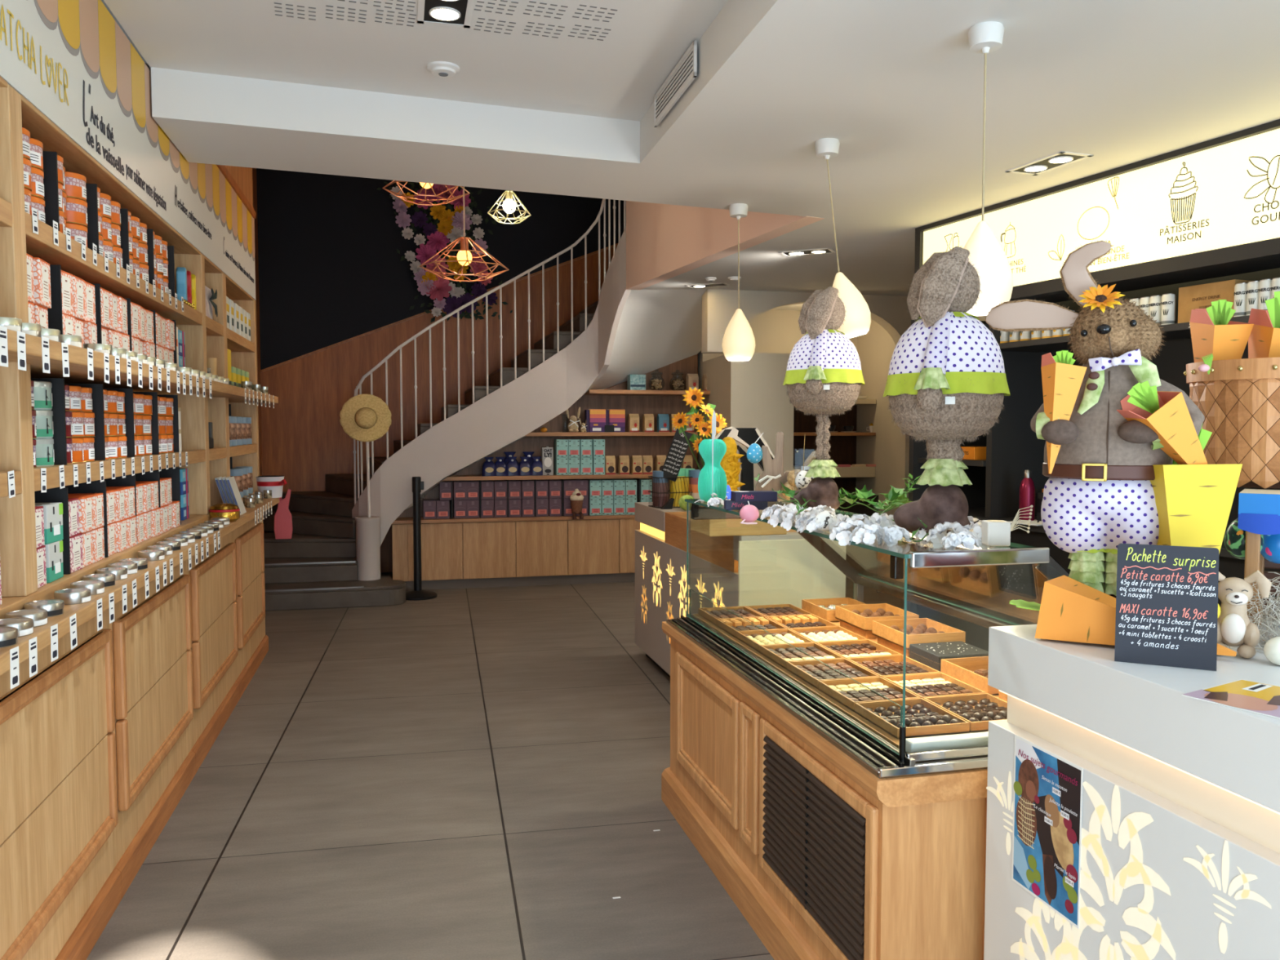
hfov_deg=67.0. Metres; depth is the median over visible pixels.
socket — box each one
[460,238,468,249]
[505,191,512,199]
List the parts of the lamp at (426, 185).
bulb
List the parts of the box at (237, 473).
lid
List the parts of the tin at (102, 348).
lid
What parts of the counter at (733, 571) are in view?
panel, panel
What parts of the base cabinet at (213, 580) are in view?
drawer, drawer, drawer moulding, drawer moulding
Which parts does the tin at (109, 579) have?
lid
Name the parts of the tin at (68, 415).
lid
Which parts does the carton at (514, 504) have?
label panel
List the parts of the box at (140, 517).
label panel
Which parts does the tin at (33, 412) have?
lid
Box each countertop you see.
[0,491,279,675]
[967,506,1244,559]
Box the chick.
[718,436,744,506]
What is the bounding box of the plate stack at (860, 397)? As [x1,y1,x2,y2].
[857,395,866,399]
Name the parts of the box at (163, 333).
label panel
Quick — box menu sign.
[914,119,1279,315]
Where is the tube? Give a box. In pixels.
[206,357,217,374]
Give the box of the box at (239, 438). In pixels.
[235,416,242,445]
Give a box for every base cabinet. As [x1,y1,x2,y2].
[0,609,121,959]
[106,560,195,898]
[186,532,239,773]
[231,512,268,697]
[391,514,639,591]
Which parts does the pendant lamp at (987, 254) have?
cord, lamp shade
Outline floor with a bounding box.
[86,572,904,959]
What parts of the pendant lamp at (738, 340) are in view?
lamp shade, cord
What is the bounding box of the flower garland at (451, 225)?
[376,180,523,322]
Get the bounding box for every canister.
[33,381,52,409]
[35,409,53,438]
[35,438,54,466]
[652,470,667,506]
[669,467,685,506]
[684,468,694,494]
[688,469,701,506]
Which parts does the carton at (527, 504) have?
label panel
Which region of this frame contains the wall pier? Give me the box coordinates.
[702,352,793,505]
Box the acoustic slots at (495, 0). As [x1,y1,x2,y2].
[474,0,518,15]
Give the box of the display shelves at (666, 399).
[397,353,710,518]
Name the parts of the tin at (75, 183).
lid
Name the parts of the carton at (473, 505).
label panel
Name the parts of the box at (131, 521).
label panel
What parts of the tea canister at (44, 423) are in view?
lid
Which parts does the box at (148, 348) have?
label panel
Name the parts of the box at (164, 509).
label panel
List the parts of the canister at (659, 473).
lid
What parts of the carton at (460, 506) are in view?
label panel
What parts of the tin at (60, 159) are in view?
lid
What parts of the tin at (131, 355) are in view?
lid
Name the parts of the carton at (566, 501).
label panel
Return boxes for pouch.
[481,457,494,475]
[494,457,506,475]
[502,451,518,463]
[506,457,519,475]
[518,456,531,475]
[520,451,534,463]
[530,456,542,475]
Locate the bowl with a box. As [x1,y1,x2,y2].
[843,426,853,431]
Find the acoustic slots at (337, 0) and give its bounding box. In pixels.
[337,0,367,4]
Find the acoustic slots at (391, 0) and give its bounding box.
[373,0,415,11]
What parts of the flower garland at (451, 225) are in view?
flower, flower, flower, flower, flower, flower, flower, flower, flower, flower, flower, flower, flower, flower, flower, flower, flower, flower, flower, flower, flower, flower, flower, flower, flower, flower, flower, flower, flower, flower, flower, flower, flower, flower, flower, flower, flower, flower, flower, flower, flower, flower, flower, flower, flower, flower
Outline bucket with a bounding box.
[255,475,287,497]
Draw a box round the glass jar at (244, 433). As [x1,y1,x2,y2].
[240,417,247,444]
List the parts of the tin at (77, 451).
lid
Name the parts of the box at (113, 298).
label panel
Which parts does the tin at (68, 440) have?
lid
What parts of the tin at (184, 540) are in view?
lid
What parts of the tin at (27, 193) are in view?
lid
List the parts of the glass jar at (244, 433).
lid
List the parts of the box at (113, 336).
label panel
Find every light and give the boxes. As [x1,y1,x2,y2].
[417,0,474,28]
[684,282,730,288]
[726,484,731,498]
[778,248,835,256]
[1004,151,1093,175]
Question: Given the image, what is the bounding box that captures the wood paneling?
[260,245,697,572]
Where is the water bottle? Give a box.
[1018,470,1035,520]
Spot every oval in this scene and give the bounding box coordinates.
[874,706,886,713]
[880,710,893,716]
[887,705,898,712]
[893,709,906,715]
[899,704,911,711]
[906,707,918,715]
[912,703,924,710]
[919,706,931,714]
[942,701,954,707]
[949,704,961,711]
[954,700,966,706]
[961,703,973,711]
[966,699,978,706]
[973,702,986,709]
[978,697,991,705]
[986,702,998,708]
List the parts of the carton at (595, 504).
label panel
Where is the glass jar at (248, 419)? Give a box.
[246,417,252,444]
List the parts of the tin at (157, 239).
lid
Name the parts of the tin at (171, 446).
lid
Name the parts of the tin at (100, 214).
lid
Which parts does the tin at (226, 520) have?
lid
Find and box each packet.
[226,296,229,328]
[229,298,234,331]
[233,302,239,334]
[238,306,243,337]
[242,309,247,339]
[246,311,250,341]
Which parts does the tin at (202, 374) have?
lid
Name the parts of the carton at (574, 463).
label panel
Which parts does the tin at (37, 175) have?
lid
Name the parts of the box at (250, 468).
lid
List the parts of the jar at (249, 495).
lid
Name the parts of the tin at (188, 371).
lid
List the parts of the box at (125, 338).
label panel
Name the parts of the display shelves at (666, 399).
shelf, shelf, shelf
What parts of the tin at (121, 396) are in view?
lid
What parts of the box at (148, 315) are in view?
label panel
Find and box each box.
[0,564,1,604]
[26,253,34,302]
[27,301,34,323]
[32,257,51,308]
[33,303,48,328]
[35,502,63,544]
[35,506,44,547]
[36,545,46,588]
[44,539,63,582]
[61,270,73,315]
[62,312,75,335]
[68,493,103,528]
[68,495,93,533]
[68,497,79,536]
[69,533,83,573]
[72,275,85,319]
[75,317,84,347]
[82,529,93,567]
[83,281,95,323]
[83,320,97,343]
[92,525,104,562]
[100,287,111,328]
[101,326,107,344]
[106,292,118,331]
[106,328,120,348]
[106,486,135,518]
[106,488,125,520]
[106,490,116,524]
[107,521,116,555]
[115,518,128,552]
[117,296,128,334]
[120,332,129,351]
[127,515,137,548]
[130,302,140,337]
[131,335,139,354]
[135,480,158,509]
[135,482,151,511]
[135,484,144,515]
[136,512,145,543]
[139,305,145,340]
[139,339,143,354]
[142,308,154,342]
[142,341,155,357]
[143,510,151,540]
[151,507,161,537]
[155,312,161,346]
[155,344,163,359]
[160,316,166,347]
[160,477,172,504]
[160,479,165,506]
[160,505,168,533]
[162,346,168,363]
[165,319,174,350]
[165,502,173,528]
[168,349,173,363]
[172,501,180,527]
[176,266,187,301]
[176,326,178,353]
[177,329,184,344]
[177,342,185,356]
[178,355,185,367]
[179,468,188,482]
[180,480,188,494]
[180,493,188,507]
[180,506,189,520]
[186,271,191,302]
[191,274,196,310]
[227,349,231,385]
[230,416,236,445]
[231,366,236,386]
[235,368,240,387]
[235,416,242,445]
[240,369,244,381]
[244,371,248,381]
[626,373,645,390]
[691,510,786,536]
[724,498,768,510]
[730,490,777,502]
[909,640,988,671]
[960,446,986,459]
[1008,574,1236,656]
[1040,350,1086,473]
[1149,422,1242,554]
[1177,279,1252,323]
[1189,299,1253,362]
[1248,291,1279,358]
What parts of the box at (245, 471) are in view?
lid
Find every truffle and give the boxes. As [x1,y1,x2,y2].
[851,609,860,614]
[858,613,867,617]
[862,608,872,617]
[871,612,880,617]
[875,608,885,616]
[884,611,893,616]
[889,625,899,631]
[898,628,909,635]
[902,624,913,633]
[911,627,923,634]
[916,623,927,632]
[925,627,937,633]
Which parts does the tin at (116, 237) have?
lid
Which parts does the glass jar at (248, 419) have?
lid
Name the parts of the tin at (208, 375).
lid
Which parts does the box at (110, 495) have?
label panel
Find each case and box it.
[208,422,213,448]
[661,497,1069,959]
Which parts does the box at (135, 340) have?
label panel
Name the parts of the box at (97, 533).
label panel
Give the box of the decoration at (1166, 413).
[1116,380,1208,464]
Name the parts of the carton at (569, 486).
label panel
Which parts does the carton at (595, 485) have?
label panel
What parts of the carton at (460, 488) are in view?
label panel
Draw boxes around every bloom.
[706,497,724,506]
[760,504,789,523]
[767,507,795,527]
[780,502,804,511]
[780,510,810,530]
[795,512,825,533]
[802,513,839,533]
[803,506,825,515]
[812,505,835,515]
[829,519,871,546]
[835,513,848,521]
[844,514,879,525]
[848,523,891,545]
[871,512,896,528]
[876,524,911,546]
[914,528,927,539]
[925,521,970,548]
[941,530,979,550]
[963,521,989,549]
[967,515,982,524]
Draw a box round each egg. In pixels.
[540,427,546,431]
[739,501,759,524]
[746,432,764,463]
[795,436,811,489]
[814,511,836,531]
[1224,518,1263,559]
[1260,533,1279,564]
[1263,635,1279,665]
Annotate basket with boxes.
[648,475,700,508]
[1183,357,1279,488]
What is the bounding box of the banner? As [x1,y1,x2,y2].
[0,0,255,300]
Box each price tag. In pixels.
[0,325,8,367]
[7,470,15,497]
[9,645,19,688]
[17,330,26,370]
[28,636,37,677]
[31,207,38,234]
[40,467,46,492]
[41,336,49,373]
[50,623,57,662]
[53,220,58,246]
[58,464,64,488]
[61,342,69,377]
[66,227,71,252]
[69,613,77,650]
[73,464,78,486]
[81,237,85,261]
[85,462,90,484]
[87,347,93,380]
[93,243,97,266]
[96,598,102,631]
[99,461,104,482]
[103,352,109,383]
[104,251,108,272]
[108,591,114,623]
[111,459,115,479]
[115,257,119,278]
[115,355,119,384]
[121,458,125,478]
[122,584,127,613]
[126,263,129,284]
[126,358,131,386]
[131,457,134,475]
[132,578,137,608]
[136,269,139,288]
[137,360,142,387]
[141,456,145,474]
[144,570,149,599]
[145,275,148,293]
[148,364,153,390]
[150,455,152,472]
[152,279,155,297]
[155,565,159,592]
[157,365,161,391]
[158,454,161,471]
[160,284,163,302]
[163,560,166,586]
[165,453,168,469]
[166,368,169,392]
[168,288,171,305]
[169,558,173,582]
[172,453,175,468]
[174,293,177,309]
[176,370,180,393]
[178,452,181,466]
[179,551,182,575]
[181,296,183,311]
[182,372,186,395]
[185,451,187,466]
[188,547,191,570]
[189,373,192,395]
[195,375,199,396]
[195,543,198,564]
[200,540,204,561]
[202,377,205,397]
[205,537,208,557]
[208,378,212,399]
[213,533,216,552]
[217,530,220,550]
[244,387,246,404]
[254,510,256,524]
[262,505,264,519]
[265,503,266,517]
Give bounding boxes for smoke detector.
[426,61,459,77]
[704,276,716,281]
[728,275,741,281]
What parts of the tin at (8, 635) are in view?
lid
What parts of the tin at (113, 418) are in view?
lid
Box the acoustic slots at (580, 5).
[572,4,617,22]
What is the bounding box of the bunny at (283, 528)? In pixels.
[274,488,293,539]
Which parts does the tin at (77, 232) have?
lid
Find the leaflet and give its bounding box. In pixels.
[1182,679,1279,719]
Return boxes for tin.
[0,316,22,332]
[0,617,33,637]
[0,626,17,648]
[4,608,47,626]
[22,127,31,161]
[22,157,32,191]
[22,322,41,337]
[24,188,31,214]
[24,599,64,617]
[29,137,44,171]
[31,167,44,199]
[31,195,45,223]
[31,380,34,409]
[31,409,36,439]
[32,439,36,468]
[40,328,60,342]
[53,587,90,604]
[57,155,63,185]
[57,182,63,211]
[58,209,65,234]
[59,334,81,347]
[62,166,66,193]
[62,191,66,220]
[64,171,86,201]
[64,384,70,411]
[65,222,87,247]
[65,411,72,437]
[66,196,88,227]
[66,437,72,464]
[69,386,81,412]
[69,580,104,595]
[71,411,84,437]
[71,437,84,463]
[80,386,92,412]
[82,343,112,355]
[82,573,115,587]
[83,436,94,462]
[84,412,95,436]
[96,567,127,580]
[97,186,100,211]
[97,210,102,236]
[98,235,103,256]
[99,192,111,219]
[102,216,111,242]
[102,240,113,262]
[103,389,107,413]
[103,413,109,436]
[104,436,108,460]
[106,390,118,413]
[107,435,119,459]
[107,561,137,574]
[108,413,119,435]
[111,200,120,226]
[111,223,120,248]
[111,347,126,358]
[112,246,123,267]
[113,435,127,457]
[117,391,125,413]
[118,413,125,435]
[118,558,147,570]
[126,351,137,361]
[128,211,131,233]
[128,232,133,255]
[128,253,133,273]
[130,215,140,239]
[132,237,138,260]
[132,258,139,277]
[133,393,135,414]
[133,414,137,435]
[134,394,144,414]
[134,435,137,457]
[136,414,143,435]
[136,435,144,456]
[137,242,147,265]
[137,354,147,364]
[137,549,164,560]
[138,222,146,244]
[139,262,148,280]
[142,395,152,415]
[142,415,151,435]
[142,435,151,455]
[146,356,155,366]
[146,544,173,555]
[153,250,155,270]
[154,234,162,255]
[154,270,157,287]
[155,253,164,275]
[155,359,164,368]
[155,540,181,551]
[156,273,164,291]
[157,395,159,415]
[158,396,166,416]
[158,435,161,453]
[159,416,166,435]
[160,435,168,453]
[161,240,168,260]
[163,258,168,279]
[163,277,168,293]
[163,434,173,453]
[164,363,177,371]
[164,537,187,546]
[165,397,173,416]
[165,416,173,434]
[172,533,195,542]
[177,367,191,374]
[177,407,181,429]
[178,429,182,451]
[178,530,201,539]
[186,528,208,537]
[191,369,199,377]
[192,524,213,533]
[198,523,218,531]
[200,371,205,378]
[204,520,223,528]
[205,373,212,380]
[208,502,239,522]
[210,517,229,524]
[212,374,217,382]
[217,376,223,382]
[223,377,229,384]
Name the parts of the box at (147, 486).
lid, label panel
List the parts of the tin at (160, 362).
lid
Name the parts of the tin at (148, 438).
lid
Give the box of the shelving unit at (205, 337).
[0,76,278,597]
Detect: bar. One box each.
[791,657,803,660]
[801,657,813,660]
[813,656,824,659]
[823,655,835,658]
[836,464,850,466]
[848,653,860,657]
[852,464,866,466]
[858,653,870,656]
[866,464,875,466]
[869,653,881,655]
[880,652,891,655]
[906,267,1279,651]
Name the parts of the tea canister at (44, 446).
lid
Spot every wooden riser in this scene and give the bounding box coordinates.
[840,620,877,638]
[877,636,909,657]
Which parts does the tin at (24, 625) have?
lid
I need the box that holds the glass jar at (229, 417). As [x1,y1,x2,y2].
[228,416,231,446]
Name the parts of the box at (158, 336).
label panel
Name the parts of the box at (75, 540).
lid, label panel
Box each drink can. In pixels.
[1000,330,1009,342]
[1008,331,1019,342]
[1019,330,1031,341]
[1031,330,1041,339]
[1041,329,1052,338]
[1052,328,1062,337]
[1062,310,1075,336]
[1128,297,1140,306]
[1139,296,1150,315]
[1149,295,1162,324]
[1160,293,1176,324]
[1233,282,1248,316]
[1245,280,1259,315]
[1257,279,1272,310]
[1271,277,1279,298]
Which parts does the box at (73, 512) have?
lid, label panel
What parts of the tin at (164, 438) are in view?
lid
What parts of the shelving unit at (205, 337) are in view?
shelf, shelf, shelf, shelf, shelf, shelf, shelf, shelf, shelf, shelf, shelf, shelf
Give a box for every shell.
[754,635,763,639]
[758,637,766,642]
[761,639,769,644]
[768,636,776,641]
[772,639,780,644]
[775,634,782,639]
[781,638,790,643]
[783,633,791,638]
[787,635,795,640]
[791,637,799,643]
[807,632,815,637]
[811,634,819,639]
[815,636,823,641]
[817,631,825,636]
[821,634,829,638]
[825,635,833,640]
[826,631,834,635]
[831,633,839,638]
[835,631,844,635]
[835,635,843,640]
[840,632,848,637]
[844,635,852,639]
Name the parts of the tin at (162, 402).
lid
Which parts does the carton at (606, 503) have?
label panel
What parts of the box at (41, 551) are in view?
label panel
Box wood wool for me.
[1226,572,1279,653]
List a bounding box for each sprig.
[1010,505,1033,533]
[1198,353,1213,373]
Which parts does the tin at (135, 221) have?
lid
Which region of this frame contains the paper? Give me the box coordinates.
[694,491,728,502]
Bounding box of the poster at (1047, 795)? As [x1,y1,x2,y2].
[1011,733,1083,928]
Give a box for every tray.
[698,605,764,625]
[716,616,786,638]
[737,628,813,653]
[745,604,813,617]
[760,642,844,669]
[765,614,838,629]
[786,657,879,688]
[789,626,867,643]
[801,597,865,622]
[816,639,902,658]
[817,676,920,711]
[835,603,919,631]
[846,654,941,676]
[854,697,969,738]
[871,617,965,649]
[881,672,986,698]
[923,693,1007,733]
[940,656,999,695]
[999,691,1007,702]
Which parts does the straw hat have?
crown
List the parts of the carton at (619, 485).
label panel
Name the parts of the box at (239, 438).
lid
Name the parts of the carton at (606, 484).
label panel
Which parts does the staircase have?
newel post, handrail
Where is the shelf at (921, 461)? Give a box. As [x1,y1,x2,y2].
[917,457,986,466]
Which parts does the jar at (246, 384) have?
lid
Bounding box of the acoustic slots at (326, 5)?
[325,4,366,22]
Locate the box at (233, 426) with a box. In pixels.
[230,416,236,445]
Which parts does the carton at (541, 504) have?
label panel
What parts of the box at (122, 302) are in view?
label panel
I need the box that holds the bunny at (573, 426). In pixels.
[565,406,580,431]
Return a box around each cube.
[723,621,732,626]
[732,620,741,627]
[742,619,751,626]
[751,619,759,626]
[760,618,768,626]
[773,618,782,623]
[782,617,791,625]
[791,617,800,623]
[800,617,808,623]
[808,616,817,622]
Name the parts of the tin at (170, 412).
lid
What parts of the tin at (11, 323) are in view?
lid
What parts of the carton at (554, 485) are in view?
label panel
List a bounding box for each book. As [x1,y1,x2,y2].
[214,476,226,502]
[218,476,230,502]
[222,475,235,504]
[226,476,246,515]
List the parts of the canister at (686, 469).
lid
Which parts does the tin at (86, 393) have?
lid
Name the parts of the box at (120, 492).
lid, label panel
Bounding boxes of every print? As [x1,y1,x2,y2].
[0,330,6,363]
[8,473,14,495]
[11,651,17,684]
[18,335,25,367]
[30,641,36,673]
[33,210,37,231]
[41,471,45,490]
[43,341,48,369]
[45,389,48,404]
[46,417,48,433]
[47,446,49,462]
[49,506,60,532]
[52,545,61,570]
[52,628,57,657]
[53,223,57,244]
[60,467,64,486]
[62,346,68,373]
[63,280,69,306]
[66,230,70,249]
[71,617,75,646]
[74,466,77,484]
[88,351,93,377]
[97,602,102,627]
[105,356,108,380]
[110,595,113,620]
[115,358,119,381]
[123,587,126,610]
[127,362,130,384]
[133,582,136,604]
[138,364,142,385]
[145,574,148,595]
[150,367,152,387]
[222,480,233,503]
[226,302,229,312]
[226,480,240,513]
[231,306,234,315]
[544,469,551,475]
[631,384,645,386]
[1248,297,1255,304]
[1248,684,1266,689]
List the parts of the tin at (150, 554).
lid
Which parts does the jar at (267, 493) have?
lid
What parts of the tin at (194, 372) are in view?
lid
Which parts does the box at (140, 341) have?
label panel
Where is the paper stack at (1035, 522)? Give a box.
[1008,519,1042,525]
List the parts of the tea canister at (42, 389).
lid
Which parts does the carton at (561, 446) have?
label panel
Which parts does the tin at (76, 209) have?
lid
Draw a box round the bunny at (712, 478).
[697,409,727,502]
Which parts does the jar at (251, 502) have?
lid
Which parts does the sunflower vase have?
stem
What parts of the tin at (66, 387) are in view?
lid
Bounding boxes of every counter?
[635,502,845,677]
[983,621,1279,959]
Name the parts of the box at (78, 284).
label panel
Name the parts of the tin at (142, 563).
lid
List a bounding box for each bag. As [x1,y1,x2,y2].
[204,285,217,319]
[584,408,605,431]
[604,455,615,474]
[605,408,625,431]
[617,455,629,474]
[628,413,639,431]
[631,455,642,474]
[641,455,653,474]
[642,413,653,431]
[655,455,666,470]
[657,413,669,431]
[670,413,680,431]
[681,454,692,468]
[683,413,693,431]
[685,373,698,390]
[702,373,706,391]
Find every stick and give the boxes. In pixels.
[735,625,744,629]
[748,626,757,630]
[786,622,795,626]
[817,623,826,626]
[887,715,900,719]
[902,713,912,717]
[913,712,925,717]
[925,711,938,716]
[956,709,968,714]
[968,708,982,712]
[982,707,995,711]
[994,706,1007,711]
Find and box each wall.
[101,0,151,71]
[252,168,262,475]
[256,168,623,369]
[626,200,824,289]
[697,309,857,469]
[702,288,919,587]
[855,319,896,582]
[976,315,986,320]
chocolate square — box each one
[750,633,759,638]
[760,633,769,637]
[775,648,786,652]
[778,650,789,654]
[779,631,788,635]
[782,653,793,657]
[786,647,795,652]
[786,655,798,658]
[790,649,799,654]
[794,652,804,657]
[795,646,805,651]
[798,654,808,658]
[800,648,810,653]
[802,631,812,635]
[803,664,813,669]
[804,651,814,655]
[805,646,816,650]
[807,666,818,671]
[808,653,818,657]
[810,648,820,653]
[812,630,820,634]
[812,670,823,675]
[813,663,825,668]
[814,650,824,655]
[817,672,829,678]
[818,653,829,657]
[818,666,830,671]
[822,675,834,679]
[823,669,835,674]
[825,662,835,668]
[828,671,839,677]
[830,644,840,648]
[830,666,840,671]
[831,629,840,633]
[834,668,845,674]
[834,675,845,678]
[835,647,845,651]
[835,662,847,667]
[835,684,848,689]
[838,690,847,694]
[840,644,850,648]
[840,649,850,653]
[840,665,852,670]
[840,671,852,676]
[840,687,853,693]
[844,646,855,650]
[844,651,854,656]
[844,693,853,697]
[845,667,857,672]
[845,674,857,677]
[846,689,859,696]
[847,683,859,688]
[849,648,860,653]
[849,697,858,701]
[850,643,861,647]
[851,671,862,675]
[852,693,865,699]
[853,686,865,691]
[854,645,865,650]
[854,651,865,654]
[856,673,868,676]
[857,696,871,701]
[858,683,871,688]
[858,688,871,694]
[860,643,871,647]
[860,648,871,652]
[862,660,873,665]
[864,650,875,654]
[864,685,876,690]
[864,692,877,698]
[865,644,875,650]
[866,663,879,668]
[870,682,883,687]
[870,688,883,694]
[870,695,884,700]
[872,660,884,664]
[872,666,884,671]
[875,649,885,653]
[875,684,888,689]
[876,691,888,697]
[877,662,889,666]
[878,668,889,674]
[882,687,895,693]
[882,694,895,699]
[883,659,894,664]
[883,665,895,670]
[884,671,895,675]
[888,662,900,666]
[888,667,901,672]
[888,690,901,697]
[894,664,903,669]
[894,671,906,674]
[894,693,907,698]
[897,680,911,684]
[898,661,910,665]
[900,666,911,672]
[905,683,916,688]
[906,663,916,668]
[906,670,918,673]
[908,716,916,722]
[910,679,922,684]
[911,666,922,671]
[911,685,924,690]
[915,682,928,686]
[916,669,928,672]
[916,688,930,694]
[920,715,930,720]
[921,678,933,683]
[922,684,936,690]
[924,692,937,696]
[927,681,940,685]
[928,688,942,693]
[932,677,945,682]
[933,684,946,689]
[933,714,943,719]
[935,691,949,695]
[938,680,951,684]
[941,686,954,692]
[945,683,958,688]
[946,690,960,694]
[951,685,965,691]
[959,688,973,693]
[964,711,974,717]
[973,668,987,676]
[978,711,987,716]
[988,710,999,715]
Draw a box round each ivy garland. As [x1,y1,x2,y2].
[753,473,800,502]
[787,488,866,515]
[837,484,911,512]
[864,473,919,515]
[892,517,928,542]
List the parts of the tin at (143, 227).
lid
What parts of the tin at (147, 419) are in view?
lid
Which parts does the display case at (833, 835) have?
panel moulding, panel moulding, rail, rail, rail, rail, glass pane, glass pane, rail, post, glass, corner post, rail, rail, rail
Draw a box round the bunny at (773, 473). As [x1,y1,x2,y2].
[755,431,790,500]
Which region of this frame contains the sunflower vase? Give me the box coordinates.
[671,386,727,506]
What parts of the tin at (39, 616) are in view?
lid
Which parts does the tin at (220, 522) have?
lid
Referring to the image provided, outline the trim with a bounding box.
[259,243,617,373]
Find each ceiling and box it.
[103,0,728,121]
[151,0,1279,310]
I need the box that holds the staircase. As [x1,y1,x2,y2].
[262,198,706,611]
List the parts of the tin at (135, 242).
lid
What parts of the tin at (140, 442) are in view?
lid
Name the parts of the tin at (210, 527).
lid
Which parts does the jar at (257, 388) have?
lid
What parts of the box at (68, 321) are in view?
label panel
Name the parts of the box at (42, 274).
lid, label panel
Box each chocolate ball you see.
[888,719,899,726]
[902,717,912,727]
[909,721,919,727]
[915,716,926,725]
[922,720,933,725]
[928,715,939,724]
[935,720,947,724]
[941,714,952,724]
[949,718,960,723]
[960,713,971,719]
[968,717,979,721]
[972,711,983,720]
[981,715,992,720]
[986,711,997,719]
[994,715,1005,719]
[998,710,1007,719]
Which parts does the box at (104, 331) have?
label panel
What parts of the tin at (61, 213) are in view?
lid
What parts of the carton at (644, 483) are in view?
label panel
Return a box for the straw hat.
[339,394,391,441]
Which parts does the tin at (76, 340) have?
lid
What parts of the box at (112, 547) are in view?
label panel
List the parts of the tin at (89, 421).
lid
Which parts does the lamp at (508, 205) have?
bulb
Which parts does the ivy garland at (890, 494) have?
stem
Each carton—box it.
[422,499,436,519]
[435,499,449,519]
[439,480,453,500]
[453,480,466,500]
[453,499,466,518]
[466,480,479,499]
[466,499,479,518]
[480,480,493,499]
[480,499,493,517]
[493,480,506,499]
[493,498,507,517]
[508,480,520,498]
[508,498,521,517]
[520,480,534,498]
[520,497,534,516]
[535,480,548,498]
[535,498,548,516]
[541,446,553,475]
[547,479,561,497]
[547,497,561,516]
[554,439,568,457]
[554,457,568,475]
[563,479,576,497]
[563,497,576,515]
[568,439,580,457]
[568,457,580,475]
[574,479,587,497]
[576,497,588,515]
[579,439,592,457]
[579,457,592,475]
[589,479,601,497]
[589,497,601,515]
[591,439,604,457]
[592,457,604,475]
[599,479,613,497]
[601,497,613,515]
[611,479,625,497]
[613,497,625,515]
[623,479,636,497]
[625,497,636,515]
[640,479,651,497]
[640,497,651,502]
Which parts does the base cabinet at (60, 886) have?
drawer, drawer, drawer moulding, drawer moulding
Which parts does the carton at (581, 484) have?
label panel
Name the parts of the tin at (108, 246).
lid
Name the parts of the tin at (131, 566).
lid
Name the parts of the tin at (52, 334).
lid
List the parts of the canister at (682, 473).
lid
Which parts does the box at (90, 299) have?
label panel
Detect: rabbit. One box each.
[782,285,864,509]
[883,246,1010,535]
[985,240,1204,598]
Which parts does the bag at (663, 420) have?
label panel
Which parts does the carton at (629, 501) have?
label panel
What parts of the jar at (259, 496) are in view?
lid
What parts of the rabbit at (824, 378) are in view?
leg, leg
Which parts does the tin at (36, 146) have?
lid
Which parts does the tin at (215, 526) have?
lid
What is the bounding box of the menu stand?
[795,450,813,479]
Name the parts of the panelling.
panel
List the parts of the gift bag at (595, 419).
label panel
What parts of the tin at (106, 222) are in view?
lid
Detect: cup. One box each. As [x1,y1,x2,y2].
[570,500,582,514]
[828,425,836,432]
[840,426,857,432]
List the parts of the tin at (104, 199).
lid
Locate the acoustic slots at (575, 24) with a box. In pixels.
[568,24,611,40]
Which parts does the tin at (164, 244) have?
lid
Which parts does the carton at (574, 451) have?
label panel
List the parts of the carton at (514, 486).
label panel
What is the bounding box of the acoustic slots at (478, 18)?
[473,17,515,34]
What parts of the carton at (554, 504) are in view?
label panel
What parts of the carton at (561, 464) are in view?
label panel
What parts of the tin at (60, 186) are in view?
lid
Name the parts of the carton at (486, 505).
label panel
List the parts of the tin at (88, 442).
lid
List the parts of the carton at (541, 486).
label panel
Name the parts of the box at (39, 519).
label panel, lid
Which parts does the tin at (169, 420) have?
lid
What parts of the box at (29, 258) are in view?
label panel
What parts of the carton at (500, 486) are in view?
label panel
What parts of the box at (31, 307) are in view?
label panel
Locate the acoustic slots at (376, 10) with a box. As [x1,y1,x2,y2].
[374,9,416,26]
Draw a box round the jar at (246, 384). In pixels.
[240,381,250,390]
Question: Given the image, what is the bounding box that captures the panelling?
[216,164,256,218]
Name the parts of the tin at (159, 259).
lid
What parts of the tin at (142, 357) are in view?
lid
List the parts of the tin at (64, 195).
lid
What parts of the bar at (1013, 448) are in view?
panel, panel, panel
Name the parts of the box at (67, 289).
label panel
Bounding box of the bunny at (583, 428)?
[578,418,586,431]
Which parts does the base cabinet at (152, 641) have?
drawer, drawer moulding, drawer, drawer moulding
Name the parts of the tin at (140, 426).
lid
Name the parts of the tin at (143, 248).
lid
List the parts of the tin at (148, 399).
lid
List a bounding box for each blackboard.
[661,428,692,481]
[1114,543,1218,671]
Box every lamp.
[382,180,470,205]
[419,186,509,281]
[487,190,531,224]
[721,203,755,360]
[814,137,871,338]
[963,21,1013,315]
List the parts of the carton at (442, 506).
label panel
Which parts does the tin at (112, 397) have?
lid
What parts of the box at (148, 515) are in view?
label panel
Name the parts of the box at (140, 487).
label panel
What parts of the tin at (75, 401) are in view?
lid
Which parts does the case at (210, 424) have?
lid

